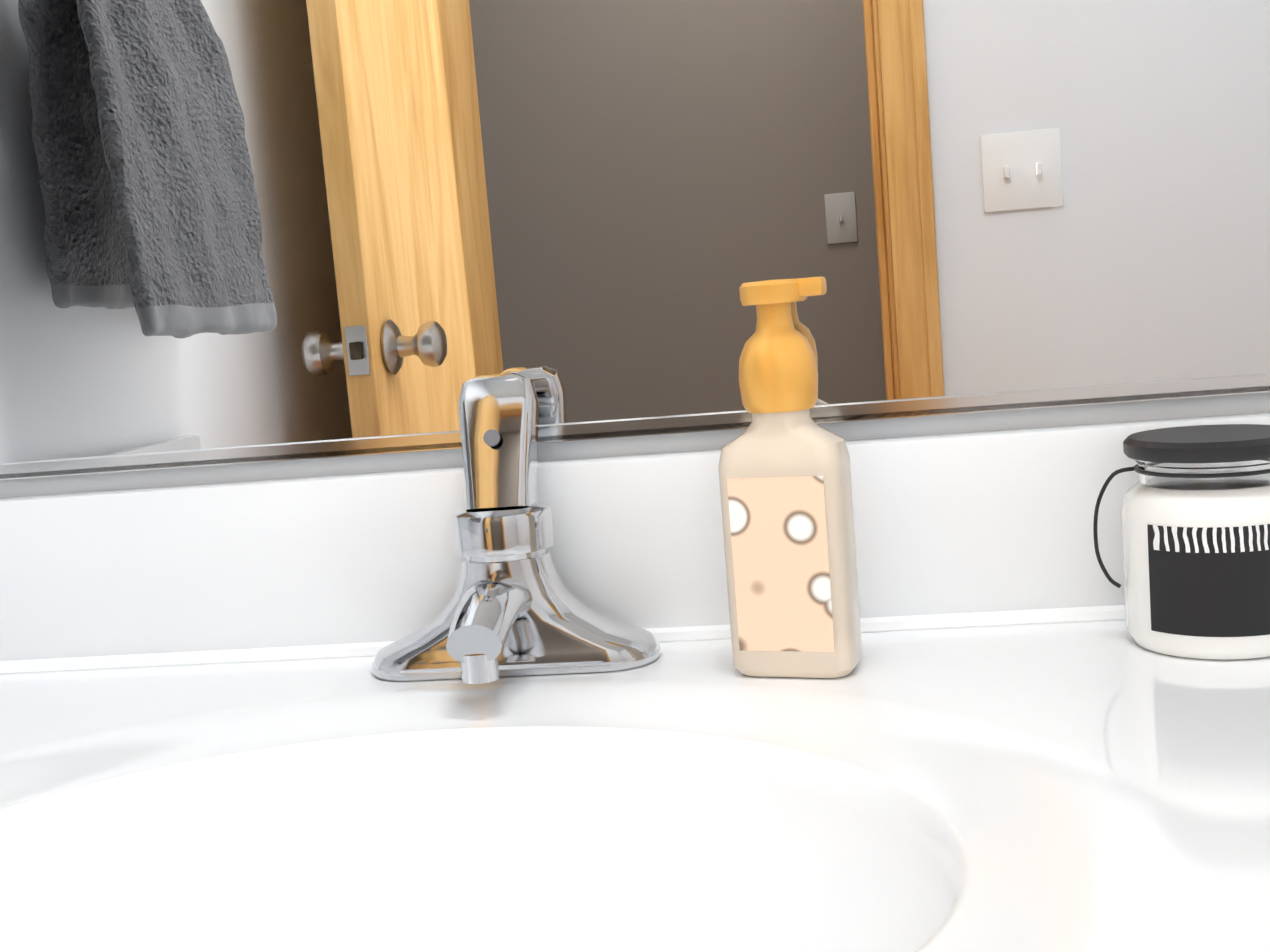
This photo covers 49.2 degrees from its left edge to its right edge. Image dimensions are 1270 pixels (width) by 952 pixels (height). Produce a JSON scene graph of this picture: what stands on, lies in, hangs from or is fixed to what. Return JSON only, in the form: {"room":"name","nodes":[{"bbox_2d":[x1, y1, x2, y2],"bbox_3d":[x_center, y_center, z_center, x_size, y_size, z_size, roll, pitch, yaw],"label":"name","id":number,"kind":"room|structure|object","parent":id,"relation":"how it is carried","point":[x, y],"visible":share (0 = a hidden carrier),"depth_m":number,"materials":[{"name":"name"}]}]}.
{"room":"bathroom","nodes":[
{"label":"bathroom","id":0,"kind":"room"},
{"bbox_2d":[0,392,1269,497],"bbox_3d":[0.346,-0.372,0.767,2.065,2.490,0.120,-4,7,8],"label":"frame","id":1,"kind":"structure","parent":0,"point":[1007,420],"depth_m":0.80,"materials":[{"name":"white paint"}]},
{"bbox_2d":[0,0,1269,479],"bbox_3d":[-0.093,-0.539,0.735,0.940,1.050,0.010,-4,7,8],"label":"mirror","id":2,"kind":"object","parent":1,"relation":"attached to","point":[252,230],"visible":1,"depth_m":0.78,"materials":[{"name":"clear glass"}]},
{"bbox_3d":[0.386,1.075,-0.407,5.200,0.100,2.790,-4,7,8],"label":"floor","id":3,"kind":"structure","parent":0,"visible":0},
{"bbox_2d":[0,412,1269,951],"bbox_3d":[-0.048,0.480,0.574,0.983,0.914,0.573,-4,7,8],"label":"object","id":4,"kind":"structure","parent":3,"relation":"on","point":[1006,734],"depth_m":0.66,"materials":[{"name":"white ceramic"}]},
{"bbox_2d":[0,591,1269,951],"bbox_3d":[-0.071,0.197,0.540,0.983,0.135,0.573,-4,7,8],"label":"countertop","id":5,"kind":"structure","parent":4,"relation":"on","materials":[{"name":"white ceramic"}]},
{"bbox_2d":[371,373,660,683],"bbox_3d":[-0.075,0.028,0.720,0.160,0.157,0.114,-4,7,8],"label":"faucet","id":6,"kind":"object","parent":5,"relation":"on","point":[515,606],"visible":0.98,"depth_m":0.73,"materials":[{"name":"silver metal"}]},
{"bbox_2d":[718,276,862,677],"bbox_3d":[0.074,0.001,0.686,0.062,0.194,0.039,-2,7,22],"label":"soap dispenser","id":7,"kind":"object","parent":5,"relation":"on","point":[785,482],"visible":1,"depth_m":0.67,"materials":[{"name":"beige plastic"}]},
{"bbox_2d":[1093,424,1269,659],"bbox_3d":[0.285,0.030,0.682,0.110,0.104,0.087,-4,7,8],"label":"candle jar","id":8,"kind":"object","parent":5,"relation":"on","point":[1195,519],"visible":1,"depth_m":0.65,"materials":[{"name":"white glass"}]}
]}

